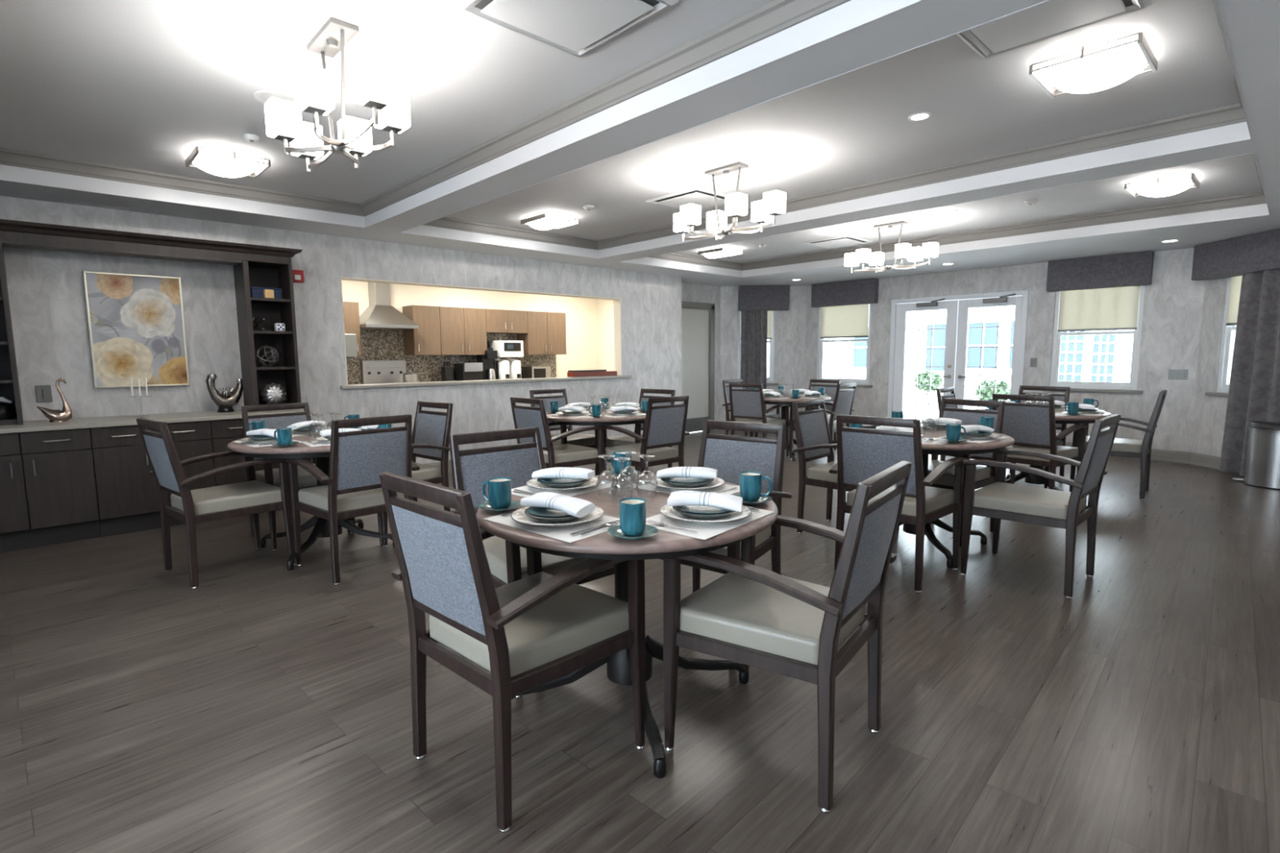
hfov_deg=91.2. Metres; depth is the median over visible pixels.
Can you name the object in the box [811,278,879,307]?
valance
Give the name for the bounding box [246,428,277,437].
napkin
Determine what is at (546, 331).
upper cabinet
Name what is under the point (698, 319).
door
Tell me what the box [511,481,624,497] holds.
placemat
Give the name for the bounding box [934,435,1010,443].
placemat
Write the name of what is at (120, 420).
countertop
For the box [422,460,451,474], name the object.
baseboard
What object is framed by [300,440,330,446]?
placemat
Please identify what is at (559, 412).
charger plate
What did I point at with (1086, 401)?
mug
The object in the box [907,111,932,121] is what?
recessed light
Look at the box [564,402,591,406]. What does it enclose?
napkin
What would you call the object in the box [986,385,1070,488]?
dining chair
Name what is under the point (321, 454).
dining table
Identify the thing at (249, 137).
smoke detector
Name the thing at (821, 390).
mug
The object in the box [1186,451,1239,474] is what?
baseboard
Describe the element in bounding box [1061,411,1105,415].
placemat
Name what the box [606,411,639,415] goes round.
charger plate
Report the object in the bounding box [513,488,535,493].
knife
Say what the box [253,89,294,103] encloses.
ceiling speaker
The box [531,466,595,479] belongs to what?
napkin
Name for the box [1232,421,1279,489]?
trash can
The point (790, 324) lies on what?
wall
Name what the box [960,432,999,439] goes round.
charger plate
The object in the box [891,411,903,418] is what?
mug
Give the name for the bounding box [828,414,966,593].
dining chair
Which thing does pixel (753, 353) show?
curtain
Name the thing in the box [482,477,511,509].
mug
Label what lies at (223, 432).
base cabinet
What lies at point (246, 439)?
charger plate
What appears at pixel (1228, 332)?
window
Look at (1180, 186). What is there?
ceiling light
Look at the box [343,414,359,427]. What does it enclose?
mug
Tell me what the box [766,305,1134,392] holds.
building
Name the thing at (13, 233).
crown molding
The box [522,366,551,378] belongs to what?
toaster oven
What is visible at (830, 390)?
dining chair
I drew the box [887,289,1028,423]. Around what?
door
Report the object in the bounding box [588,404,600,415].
mug
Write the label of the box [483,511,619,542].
placemat
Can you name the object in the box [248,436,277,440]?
dinner plate
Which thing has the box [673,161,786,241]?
chandelier
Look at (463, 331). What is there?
upper cabinet
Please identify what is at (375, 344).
backsplash
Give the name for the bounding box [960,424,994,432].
napkin
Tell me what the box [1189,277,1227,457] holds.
wall
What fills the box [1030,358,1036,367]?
thermostat
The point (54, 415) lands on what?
swan figurine
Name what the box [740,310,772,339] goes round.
roller blind
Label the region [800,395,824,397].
charger plate
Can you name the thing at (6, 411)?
ornament
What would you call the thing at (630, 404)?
napkin
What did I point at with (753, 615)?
dining chair
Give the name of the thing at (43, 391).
switch
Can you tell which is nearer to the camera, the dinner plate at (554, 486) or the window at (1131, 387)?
the dinner plate at (554, 486)
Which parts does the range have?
guard rail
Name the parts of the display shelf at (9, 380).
shelf, shelf, panel, panel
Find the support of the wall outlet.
attached to the wall at (46, 289)
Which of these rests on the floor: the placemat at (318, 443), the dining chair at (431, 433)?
the dining chair at (431, 433)
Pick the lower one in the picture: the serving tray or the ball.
the serving tray
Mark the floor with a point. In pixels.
(263, 706)
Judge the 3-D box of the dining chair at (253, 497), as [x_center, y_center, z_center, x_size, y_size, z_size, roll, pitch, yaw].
[-2.533,0.403,3.757,0.588,0.937,0.615,5,8,38]
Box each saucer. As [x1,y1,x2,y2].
[271,441,298,446]
[478,500,520,511]
[587,414,604,417]
[605,469,639,477]
[607,524,658,539]
[732,493,771,504]
[939,437,966,443]
[1062,412,1083,415]
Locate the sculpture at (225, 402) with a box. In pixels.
[205,373,243,412]
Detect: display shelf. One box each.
[0,240,23,425]
[233,260,301,405]
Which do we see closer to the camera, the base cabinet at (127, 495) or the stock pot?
the base cabinet at (127, 495)
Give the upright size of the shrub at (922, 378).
0.867 m
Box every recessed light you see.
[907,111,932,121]
[941,262,954,265]
[943,209,958,213]
[1160,239,1179,242]
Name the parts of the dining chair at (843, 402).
leg, armrest, seat frame, leg, seat, armrest, backrest, cross rail, rail, leg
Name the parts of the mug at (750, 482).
handle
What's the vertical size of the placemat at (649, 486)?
0.001 m
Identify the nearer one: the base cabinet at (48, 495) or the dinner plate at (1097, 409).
the base cabinet at (48, 495)
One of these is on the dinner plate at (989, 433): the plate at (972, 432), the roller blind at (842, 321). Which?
the plate at (972, 432)
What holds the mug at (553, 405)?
on the saucer
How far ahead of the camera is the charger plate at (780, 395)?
7.57 m
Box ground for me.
[902,390,1009,422]
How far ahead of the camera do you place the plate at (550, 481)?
2.50 m
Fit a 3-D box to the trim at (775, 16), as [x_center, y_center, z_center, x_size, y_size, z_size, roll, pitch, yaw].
[-1.417,-1.609,2.743,2.445,0.093,5.590,-6,9,-43]
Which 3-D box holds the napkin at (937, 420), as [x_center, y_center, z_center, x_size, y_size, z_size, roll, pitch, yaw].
[2.085,-0.036,4.335,0.105,0.048,0.236,-6,8,-39]
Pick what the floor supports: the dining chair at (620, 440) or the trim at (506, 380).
the dining chair at (620, 440)
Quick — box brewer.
[476,347,497,379]
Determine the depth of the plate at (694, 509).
2.01 m
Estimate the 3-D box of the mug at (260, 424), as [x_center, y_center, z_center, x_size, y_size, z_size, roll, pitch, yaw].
[-2.545,0.014,4.157,0.107,0.096,0.080,-4,8,-32]
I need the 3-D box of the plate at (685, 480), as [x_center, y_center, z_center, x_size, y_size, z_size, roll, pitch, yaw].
[0.188,0.212,2.483,0.188,0.018,0.188,-6,9,-43]
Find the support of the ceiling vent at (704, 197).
in the ceiling
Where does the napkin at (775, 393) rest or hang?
on the plate
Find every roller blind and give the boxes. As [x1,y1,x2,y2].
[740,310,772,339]
[820,303,869,338]
[1057,285,1140,332]
[1226,275,1242,325]
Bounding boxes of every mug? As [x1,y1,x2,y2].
[247,420,266,435]
[274,427,292,444]
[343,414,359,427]
[378,423,391,428]
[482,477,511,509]
[550,401,558,411]
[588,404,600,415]
[600,397,608,407]
[610,450,631,475]
[618,497,646,536]
[639,400,648,411]
[739,471,772,502]
[777,386,784,393]
[791,389,799,397]
[817,387,824,395]
[849,423,862,428]
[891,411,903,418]
[946,423,965,440]
[977,416,994,429]
[986,399,998,409]
[1064,402,1079,413]
[1083,398,1098,408]
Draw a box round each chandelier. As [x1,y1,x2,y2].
[264,17,410,172]
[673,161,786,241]
[844,220,938,273]
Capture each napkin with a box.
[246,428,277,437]
[287,421,325,429]
[320,428,360,436]
[361,424,378,428]
[520,492,595,517]
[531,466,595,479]
[558,406,586,412]
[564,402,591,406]
[609,405,637,411]
[614,402,639,406]
[656,466,717,478]
[666,490,742,511]
[763,389,773,391]
[763,391,780,395]
[790,389,810,391]
[804,391,820,394]
[875,425,913,432]
[921,417,961,423]
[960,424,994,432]
[999,400,1015,403]
[1035,400,1065,404]
[1078,404,1095,408]
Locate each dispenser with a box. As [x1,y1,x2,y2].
[345,333,357,358]
[454,362,483,381]
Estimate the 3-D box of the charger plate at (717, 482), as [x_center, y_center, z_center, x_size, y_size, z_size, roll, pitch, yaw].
[0.188,0.228,2.485,0.296,0.022,0.296,-1,6,-7]
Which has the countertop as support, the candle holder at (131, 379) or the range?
the candle holder at (131, 379)
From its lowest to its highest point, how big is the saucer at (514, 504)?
0.018 m
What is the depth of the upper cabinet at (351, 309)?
7.58 m
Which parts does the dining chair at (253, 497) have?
rail, cross rail, leg, backrest, rail, leg, armrest, seat frame, seat, armrest, leg, leg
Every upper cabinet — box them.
[342,301,361,355]
[402,305,441,355]
[439,306,487,355]
[485,308,527,333]
[516,311,566,355]
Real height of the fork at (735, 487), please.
0.005 m
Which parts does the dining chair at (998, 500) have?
leg, leg, armrest, seat, seat frame, armrest, leg, rail, backrest, leg, cross rail, rail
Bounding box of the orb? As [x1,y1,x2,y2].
[260,382,287,404]
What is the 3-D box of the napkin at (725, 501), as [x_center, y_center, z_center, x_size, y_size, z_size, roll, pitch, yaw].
[0.210,0.239,2.014,0.236,0.048,0.105,1,7,15]
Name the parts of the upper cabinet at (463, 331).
door, door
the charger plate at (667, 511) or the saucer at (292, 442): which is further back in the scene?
the saucer at (292, 442)
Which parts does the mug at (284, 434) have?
handle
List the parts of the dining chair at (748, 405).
leg, rail, cross rail, backrest, rail, seat, leg, armrest, leg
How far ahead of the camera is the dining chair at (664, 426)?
5.21 m
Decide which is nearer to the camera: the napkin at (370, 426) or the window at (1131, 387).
the napkin at (370, 426)
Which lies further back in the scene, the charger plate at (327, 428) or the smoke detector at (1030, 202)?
the smoke detector at (1030, 202)
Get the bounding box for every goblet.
[595,454,617,495]
[610,457,633,499]
[617,451,639,490]
[635,454,657,495]
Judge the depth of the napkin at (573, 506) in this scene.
1.95 m
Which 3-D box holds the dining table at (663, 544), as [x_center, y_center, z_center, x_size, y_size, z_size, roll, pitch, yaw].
[-0.041,0.641,2.310,1.063,0.750,1.063,4,8,35]
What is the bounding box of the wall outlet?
[35,385,52,402]
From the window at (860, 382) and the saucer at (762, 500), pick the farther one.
the window at (860, 382)
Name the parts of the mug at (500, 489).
handle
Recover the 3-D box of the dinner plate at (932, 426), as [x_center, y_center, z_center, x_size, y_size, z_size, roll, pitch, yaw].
[2.085,-0.003,4.338,0.212,0.025,0.212,-6,9,-43]
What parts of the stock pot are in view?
lid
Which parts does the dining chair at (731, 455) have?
leg, seat frame, leg, seat, backrest, cross rail, rail, armrest, leg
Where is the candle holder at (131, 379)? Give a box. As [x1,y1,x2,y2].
[128,377,151,417]
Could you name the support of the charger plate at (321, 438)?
on the placemat at (318, 443)
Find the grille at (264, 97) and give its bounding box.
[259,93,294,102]
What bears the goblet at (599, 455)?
on the dining table at (663, 544)
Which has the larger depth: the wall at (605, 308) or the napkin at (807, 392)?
the wall at (605, 308)
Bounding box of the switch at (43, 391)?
[41,389,45,397]
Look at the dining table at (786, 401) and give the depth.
7.51 m
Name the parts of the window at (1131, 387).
sill, sash, sash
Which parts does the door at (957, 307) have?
closer arm, handle, handle, closer arm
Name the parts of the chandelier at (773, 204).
lamp shade, lamp shade, arm, arm, rod, lamp shade, arm, arm, lamp shade, rod, arm, arm, lamp shade, lamp shade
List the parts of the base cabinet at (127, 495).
drawer, handle, door, drawer, handle, door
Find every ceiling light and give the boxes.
[185,145,271,178]
[520,213,579,230]
[697,247,742,258]
[1028,31,1157,97]
[1124,172,1199,197]
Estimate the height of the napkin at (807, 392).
0.048 m
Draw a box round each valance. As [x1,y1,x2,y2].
[737,284,789,311]
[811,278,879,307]
[1046,250,1154,291]
[1191,228,1279,279]
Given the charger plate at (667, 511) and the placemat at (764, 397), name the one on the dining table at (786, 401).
the placemat at (764, 397)
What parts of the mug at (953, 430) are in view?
handle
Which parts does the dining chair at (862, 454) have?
armrest, leg, rail, cross rail, backrest, rail, seat, seat frame, leg, armrest, leg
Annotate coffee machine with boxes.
[489,340,523,379]
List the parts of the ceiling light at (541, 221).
frame, lamp shade, rail, frame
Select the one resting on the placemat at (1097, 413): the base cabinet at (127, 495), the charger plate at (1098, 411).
the charger plate at (1098, 411)
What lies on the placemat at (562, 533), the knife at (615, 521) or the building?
the knife at (615, 521)
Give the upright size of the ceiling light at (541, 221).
0.092 m
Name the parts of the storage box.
lid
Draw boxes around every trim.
[0,0,850,216]
[0,0,923,227]
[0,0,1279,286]
[340,276,622,385]
[340,375,631,389]
[422,0,1246,249]
[621,152,1270,277]
[648,153,1266,271]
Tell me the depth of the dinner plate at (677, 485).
2.41 m
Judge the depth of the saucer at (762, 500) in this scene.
2.19 m
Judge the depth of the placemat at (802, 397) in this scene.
7.58 m
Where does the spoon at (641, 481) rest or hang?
on the placemat at (649, 486)
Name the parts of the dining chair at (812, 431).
leg, rail, cross rail, backrest, armrest, rail, seat, leg, seat frame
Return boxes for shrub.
[913,368,943,395]
[974,378,1010,400]
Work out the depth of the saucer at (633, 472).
2.71 m
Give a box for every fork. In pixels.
[646,520,697,533]
[715,487,737,493]
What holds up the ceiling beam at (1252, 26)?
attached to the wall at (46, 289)
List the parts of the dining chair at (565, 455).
leg, rail, cross rail, backrest, leg, armrest, leg, seat, seat frame, armrest, leg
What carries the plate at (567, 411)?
on the dinner plate at (561, 411)
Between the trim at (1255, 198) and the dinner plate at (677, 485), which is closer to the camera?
the dinner plate at (677, 485)
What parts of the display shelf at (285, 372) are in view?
panel, panel, shelf, shelf, shelf, panel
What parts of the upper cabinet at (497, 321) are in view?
door, door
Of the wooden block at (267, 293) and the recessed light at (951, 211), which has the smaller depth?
the wooden block at (267, 293)
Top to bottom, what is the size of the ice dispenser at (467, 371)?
0.290 m
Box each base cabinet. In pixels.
[0,427,101,552]
[89,420,215,537]
[209,418,311,486]
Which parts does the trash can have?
lid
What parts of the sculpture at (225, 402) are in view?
knob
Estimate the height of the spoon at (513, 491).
0.007 m
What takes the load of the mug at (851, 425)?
on the saucer
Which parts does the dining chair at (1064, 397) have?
leg, backrest, cross rail, rail, seat frame, leg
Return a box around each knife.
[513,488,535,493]
[569,520,619,535]
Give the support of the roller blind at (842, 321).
attached to the window at (860, 382)
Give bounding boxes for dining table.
[226,433,395,570]
[476,474,777,778]
[546,408,646,475]
[764,394,831,461]
[835,430,1014,568]
[974,407,1112,491]
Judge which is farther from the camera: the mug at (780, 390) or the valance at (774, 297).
the valance at (774, 297)
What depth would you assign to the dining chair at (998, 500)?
3.42 m
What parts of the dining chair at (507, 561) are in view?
leg, armrest, rail, cross rail, backrest, leg, leg, seat, seat frame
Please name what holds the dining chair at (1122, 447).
on the floor
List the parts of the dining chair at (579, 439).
leg, rail, cross rail, backrest, rail, leg, seat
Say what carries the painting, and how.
attached to the wall at (46, 289)
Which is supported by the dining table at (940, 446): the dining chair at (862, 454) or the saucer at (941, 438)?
the saucer at (941, 438)
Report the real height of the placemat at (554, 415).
0.001 m
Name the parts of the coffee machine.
control panel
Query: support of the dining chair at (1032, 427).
on the floor
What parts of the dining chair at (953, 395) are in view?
leg, rail, cross rail, backrest, leg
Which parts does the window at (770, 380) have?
sash, sill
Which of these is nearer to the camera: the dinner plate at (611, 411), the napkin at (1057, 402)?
the dinner plate at (611, 411)
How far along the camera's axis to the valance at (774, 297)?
10.47 m
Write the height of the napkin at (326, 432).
0.048 m
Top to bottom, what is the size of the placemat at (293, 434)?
0.001 m
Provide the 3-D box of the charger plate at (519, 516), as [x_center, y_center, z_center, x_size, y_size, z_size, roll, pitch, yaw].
[-0.261,0.286,1.996,0.296,0.022,0.296,1,7,10]
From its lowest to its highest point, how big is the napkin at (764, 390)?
0.048 m
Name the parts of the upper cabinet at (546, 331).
door, door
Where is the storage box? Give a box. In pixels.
[249,286,282,298]
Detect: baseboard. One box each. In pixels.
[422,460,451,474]
[1065,441,1189,463]
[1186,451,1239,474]
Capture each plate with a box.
[240,435,294,443]
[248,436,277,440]
[250,435,273,438]
[291,426,330,433]
[292,426,324,431]
[297,426,322,429]
[315,436,330,442]
[357,426,378,429]
[511,506,604,526]
[524,506,578,522]
[525,476,600,491]
[528,506,573,518]
[537,478,590,488]
[539,478,586,484]
[555,411,589,415]
[560,411,582,413]
[561,409,579,412]
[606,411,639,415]
[611,410,635,413]
[613,409,633,412]
[649,477,724,490]
[659,504,751,524]
[660,478,714,488]
[664,477,711,484]
[672,506,735,519]
[675,505,730,515]
[764,395,783,398]
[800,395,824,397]
[862,426,878,428]
[920,423,946,430]
[924,422,946,427]
[926,422,946,426]
[960,431,989,434]
[960,431,991,436]
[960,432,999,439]
[1063,408,1105,413]
[1078,408,1098,411]
[1168,368,1188,379]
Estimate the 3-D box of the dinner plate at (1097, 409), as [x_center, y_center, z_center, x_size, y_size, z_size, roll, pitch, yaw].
[3.846,-0.139,5.427,0.212,0.025,0.212,-6,9,-43]
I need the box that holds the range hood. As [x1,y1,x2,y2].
[359,281,418,329]
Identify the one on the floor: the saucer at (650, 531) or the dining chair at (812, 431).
the dining chair at (812, 431)
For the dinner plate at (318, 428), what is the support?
on the charger plate at (327, 428)
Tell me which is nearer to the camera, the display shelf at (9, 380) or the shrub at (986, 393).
the display shelf at (9, 380)
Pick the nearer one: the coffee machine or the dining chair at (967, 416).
the dining chair at (967, 416)
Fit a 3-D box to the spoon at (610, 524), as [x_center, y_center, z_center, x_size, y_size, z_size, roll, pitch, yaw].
[-0.120,0.305,1.873,0.031,0.007,0.154,5,8,40]
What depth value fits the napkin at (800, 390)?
8.05 m
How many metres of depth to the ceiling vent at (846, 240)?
7.45 m
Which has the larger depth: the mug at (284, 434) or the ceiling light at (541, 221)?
the ceiling light at (541, 221)
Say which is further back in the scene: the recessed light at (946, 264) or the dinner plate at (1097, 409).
the recessed light at (946, 264)
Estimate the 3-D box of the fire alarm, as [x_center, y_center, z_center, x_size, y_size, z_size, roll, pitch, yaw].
[-3.142,-1.376,5.730,0.115,0.110,0.062,-6,9,-43]
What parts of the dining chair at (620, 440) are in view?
seat, leg, leg, cross rail, backrest, rail, leg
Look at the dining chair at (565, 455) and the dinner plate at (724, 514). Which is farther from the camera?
the dining chair at (565, 455)
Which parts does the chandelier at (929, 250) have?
lamp shade, lamp shade, arm, arm, lamp shade, arm, rod, arm, rod, lamp shade, arm, arm, lamp shade, lamp shade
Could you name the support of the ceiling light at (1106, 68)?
attached to the ceiling
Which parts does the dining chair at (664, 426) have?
leg, armrest, seat, seat frame, leg, leg, rail, backrest, cross rail, rail, leg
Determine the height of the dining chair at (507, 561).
0.937 m
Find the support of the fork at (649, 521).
on the placemat at (705, 531)
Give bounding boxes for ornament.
[0,396,15,419]
[252,317,265,330]
[274,323,284,331]
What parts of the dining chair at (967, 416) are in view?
leg, seat, seat frame, leg, rail, backrest, cross rail, rail, leg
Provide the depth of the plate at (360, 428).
4.29 m
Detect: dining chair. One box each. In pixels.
[136,417,295,589]
[238,402,355,551]
[285,414,419,585]
[346,400,453,547]
[378,471,644,832]
[448,426,614,697]
[510,396,604,475]
[529,388,607,467]
[601,395,689,475]
[606,388,675,474]
[659,419,791,593]
[662,460,911,813]
[722,379,780,437]
[726,382,790,457]
[781,379,839,450]
[788,382,857,460]
[791,399,899,533]
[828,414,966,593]
[928,398,1008,547]
[936,386,1014,484]
[960,413,1120,599]
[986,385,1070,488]
[990,393,1088,489]
[1069,389,1167,500]
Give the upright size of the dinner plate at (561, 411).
0.025 m
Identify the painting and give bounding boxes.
[83,271,190,388]
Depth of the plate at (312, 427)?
4.46 m
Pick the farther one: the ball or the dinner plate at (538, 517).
the ball
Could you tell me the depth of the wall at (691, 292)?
10.55 m
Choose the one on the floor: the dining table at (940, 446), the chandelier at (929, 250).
the dining table at (940, 446)
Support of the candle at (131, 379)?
on the candle holder at (131, 379)
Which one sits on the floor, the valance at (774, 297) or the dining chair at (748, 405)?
the dining chair at (748, 405)
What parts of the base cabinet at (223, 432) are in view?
drawer, door, door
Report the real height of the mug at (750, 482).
0.096 m
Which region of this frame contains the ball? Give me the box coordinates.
[254,345,279,366]
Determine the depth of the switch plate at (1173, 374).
7.19 m
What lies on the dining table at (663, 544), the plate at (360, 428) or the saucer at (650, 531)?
the saucer at (650, 531)
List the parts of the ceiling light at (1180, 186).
frame, rail, lamp shade, rail, frame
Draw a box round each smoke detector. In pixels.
[244,133,258,142]
[582,204,594,210]
[1023,199,1036,204]
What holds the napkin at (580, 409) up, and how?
on the plate at (567, 411)
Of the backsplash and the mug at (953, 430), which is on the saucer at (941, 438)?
the mug at (953, 430)
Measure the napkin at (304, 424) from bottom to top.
0.048 m
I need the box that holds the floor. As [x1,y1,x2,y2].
[0,429,1279,852]
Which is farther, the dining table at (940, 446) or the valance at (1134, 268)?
the valance at (1134, 268)
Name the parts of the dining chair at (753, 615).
leg, leg, armrest, seat, seat frame, armrest, leg, rail, backrest, cross rail, rail, leg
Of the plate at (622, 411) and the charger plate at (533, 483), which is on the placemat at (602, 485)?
the charger plate at (533, 483)
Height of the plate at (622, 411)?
0.018 m
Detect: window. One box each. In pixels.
[735,310,777,384]
[812,303,872,387]
[1043,285,1145,393]
[1204,277,1236,396]
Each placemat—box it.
[233,439,300,447]
[292,431,319,435]
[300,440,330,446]
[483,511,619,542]
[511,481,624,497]
[546,413,589,417]
[603,413,645,417]
[625,480,739,494]
[645,507,774,539]
[764,397,790,399]
[800,396,831,399]
[920,426,946,431]
[921,437,939,443]
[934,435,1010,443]
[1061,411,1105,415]
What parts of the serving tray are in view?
lid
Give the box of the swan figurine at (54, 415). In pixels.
[35,377,72,422]
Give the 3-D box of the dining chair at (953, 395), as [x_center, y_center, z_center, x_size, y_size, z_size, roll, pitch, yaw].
[3.244,0.101,6.063,0.615,0.937,0.588,6,9,43]
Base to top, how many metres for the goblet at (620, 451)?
0.152 m
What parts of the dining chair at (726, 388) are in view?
leg, rail, backrest, leg, seat, leg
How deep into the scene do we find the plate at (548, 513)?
1.99 m
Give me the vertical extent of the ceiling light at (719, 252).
0.092 m
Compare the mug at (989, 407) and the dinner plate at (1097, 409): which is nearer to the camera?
the dinner plate at (1097, 409)
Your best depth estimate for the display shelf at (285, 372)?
5.51 m
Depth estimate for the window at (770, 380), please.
10.72 m
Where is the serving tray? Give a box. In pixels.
[567,369,617,377]
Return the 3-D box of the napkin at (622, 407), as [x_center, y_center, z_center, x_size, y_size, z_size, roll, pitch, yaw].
[-0.147,-0.158,5.566,0.236,0.048,0.105,-5,8,-33]
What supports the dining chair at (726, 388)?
on the floor
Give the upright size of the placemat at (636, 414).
0.001 m
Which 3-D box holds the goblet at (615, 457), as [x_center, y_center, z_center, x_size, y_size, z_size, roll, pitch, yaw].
[-0.065,0.191,2.281,0.082,0.152,0.082,-6,9,-43]
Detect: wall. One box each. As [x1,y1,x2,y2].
[0,195,681,463]
[342,280,597,377]
[596,298,613,370]
[681,282,720,430]
[720,285,806,421]
[804,247,1204,451]
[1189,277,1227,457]
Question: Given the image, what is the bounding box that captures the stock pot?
[402,370,417,382]
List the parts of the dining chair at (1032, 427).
leg, leg, rail, backrest, cross rail, rail, seat, seat frame, leg, armrest, leg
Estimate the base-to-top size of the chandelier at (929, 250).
0.470 m
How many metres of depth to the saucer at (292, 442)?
3.71 m
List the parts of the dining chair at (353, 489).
leg, armrest, leg, seat frame, seat, rail, backrest, rail, cross rail, leg, leg, armrest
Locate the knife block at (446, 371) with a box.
[440,361,453,381]
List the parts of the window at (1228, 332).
sill, frame, sash, pane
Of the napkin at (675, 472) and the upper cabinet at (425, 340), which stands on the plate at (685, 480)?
the napkin at (675, 472)
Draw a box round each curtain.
[740,310,767,409]
[1219,269,1279,476]
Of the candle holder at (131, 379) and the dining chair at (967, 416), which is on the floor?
the dining chair at (967, 416)
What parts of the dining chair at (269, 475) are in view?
leg, leg, rail, cross rail, backrest, seat, leg, leg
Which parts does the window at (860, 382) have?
sill, sash, sash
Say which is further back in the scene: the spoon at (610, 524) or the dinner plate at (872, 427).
the dinner plate at (872, 427)
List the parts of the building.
pane, pane, pane, pane, pane, pane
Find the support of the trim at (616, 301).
attached to the wall at (46, 289)
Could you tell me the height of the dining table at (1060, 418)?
0.750 m
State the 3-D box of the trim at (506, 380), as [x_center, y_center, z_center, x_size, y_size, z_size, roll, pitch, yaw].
[-1.571,-0.544,7.446,3.827,0.031,0.220,-6,9,-43]
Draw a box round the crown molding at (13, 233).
[0,218,302,268]
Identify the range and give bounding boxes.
[360,360,406,384]
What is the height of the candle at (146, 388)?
0.141 m
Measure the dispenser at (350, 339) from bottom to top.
0.289 m
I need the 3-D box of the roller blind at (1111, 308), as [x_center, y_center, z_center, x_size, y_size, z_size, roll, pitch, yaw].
[5.625,-1.485,7.700,0.014,0.612,0.806,-6,9,-43]
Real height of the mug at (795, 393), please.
0.096 m
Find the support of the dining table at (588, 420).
on the floor
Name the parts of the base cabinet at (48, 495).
drawer, handle, door, handle, drawer, handle, door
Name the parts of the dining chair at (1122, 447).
leg, leg, seat, seat frame, armrest, armrest, leg, leg, backrest, rail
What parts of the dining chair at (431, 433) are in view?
leg, leg, seat, rail, backrest, armrest, seat frame, cross rail, rail, leg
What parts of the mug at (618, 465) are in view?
handle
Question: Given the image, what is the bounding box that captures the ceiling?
[0,0,1262,263]
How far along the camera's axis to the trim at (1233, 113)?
4.44 m
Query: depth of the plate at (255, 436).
3.96 m
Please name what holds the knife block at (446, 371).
on the countertop
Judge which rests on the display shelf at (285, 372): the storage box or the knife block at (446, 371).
the storage box
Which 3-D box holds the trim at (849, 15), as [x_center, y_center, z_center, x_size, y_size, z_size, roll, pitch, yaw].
[-1.416,-1.515,2.753,2.445,0.100,5.590,-6,9,-43]
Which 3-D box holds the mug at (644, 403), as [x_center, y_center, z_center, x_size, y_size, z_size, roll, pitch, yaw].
[0.051,-0.189,5.791,0.080,0.096,0.107,-3,7,-23]
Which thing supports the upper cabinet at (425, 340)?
attached to the wall at (581, 328)
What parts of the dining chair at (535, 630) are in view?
leg, rail, cross rail, backrest, armrest, rail, leg, seat frame, seat, leg, armrest, leg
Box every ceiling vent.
[455,0,679,57]
[645,186,727,209]
[803,235,873,248]
[956,0,1152,58]
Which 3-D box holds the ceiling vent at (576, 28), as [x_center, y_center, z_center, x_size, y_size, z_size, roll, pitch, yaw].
[-0.281,-1.612,2.406,0.610,0.026,0.610,-6,9,-43]
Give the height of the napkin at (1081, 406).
0.048 m
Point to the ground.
(908, 395)
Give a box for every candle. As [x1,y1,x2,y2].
[129,377,133,395]
[137,378,141,395]
[144,377,147,395]
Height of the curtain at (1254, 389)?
2.100 m
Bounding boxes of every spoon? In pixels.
[512,491,534,495]
[580,521,617,535]
[639,479,651,482]
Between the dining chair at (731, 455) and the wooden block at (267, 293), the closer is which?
the dining chair at (731, 455)
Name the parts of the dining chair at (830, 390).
leg, leg, backrest, cross rail, rail, leg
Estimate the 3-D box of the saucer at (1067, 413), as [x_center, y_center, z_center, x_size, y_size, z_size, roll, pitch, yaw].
[3.622,-0.105,5.243,0.148,0.018,0.148,-6,9,-43]
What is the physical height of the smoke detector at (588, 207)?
0.034 m
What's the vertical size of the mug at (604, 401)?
0.096 m
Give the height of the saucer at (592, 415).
0.018 m
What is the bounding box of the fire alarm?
[292,269,304,283]
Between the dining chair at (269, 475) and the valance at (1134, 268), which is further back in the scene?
the valance at (1134, 268)
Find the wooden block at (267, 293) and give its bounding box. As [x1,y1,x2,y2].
[263,288,274,298]
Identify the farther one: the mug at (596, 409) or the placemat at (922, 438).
the mug at (596, 409)
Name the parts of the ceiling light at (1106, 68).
frame, rail, lamp shade, rail, frame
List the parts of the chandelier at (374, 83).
lamp shade, lamp shade, arm, lamp shade, arm, arm, rod, rod, arm, lamp shade, arm, arm, lamp shade, lamp shade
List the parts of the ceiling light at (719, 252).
frame, lamp shade, frame, rail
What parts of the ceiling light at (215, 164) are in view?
frame, rail, lamp shade, rail, frame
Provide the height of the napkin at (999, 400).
0.048 m
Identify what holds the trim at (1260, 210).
attached to the ceiling beam at (1252, 26)
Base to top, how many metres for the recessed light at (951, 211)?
0.006 m
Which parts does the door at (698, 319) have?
kick plate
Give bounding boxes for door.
[681,301,715,432]
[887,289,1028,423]
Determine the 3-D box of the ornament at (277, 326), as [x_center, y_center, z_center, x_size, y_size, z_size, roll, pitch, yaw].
[-3.130,-0.862,5.442,0.070,0.070,0.072,-6,9,-43]
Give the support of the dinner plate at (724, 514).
on the charger plate at (667, 511)
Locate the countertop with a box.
[0,408,312,433]
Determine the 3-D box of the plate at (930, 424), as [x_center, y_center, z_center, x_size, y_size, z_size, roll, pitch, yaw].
[2.085,-0.010,4.337,0.188,0.018,0.188,-6,9,-43]
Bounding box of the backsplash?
[346,328,556,384]
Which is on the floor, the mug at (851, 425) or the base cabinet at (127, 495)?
the base cabinet at (127, 495)

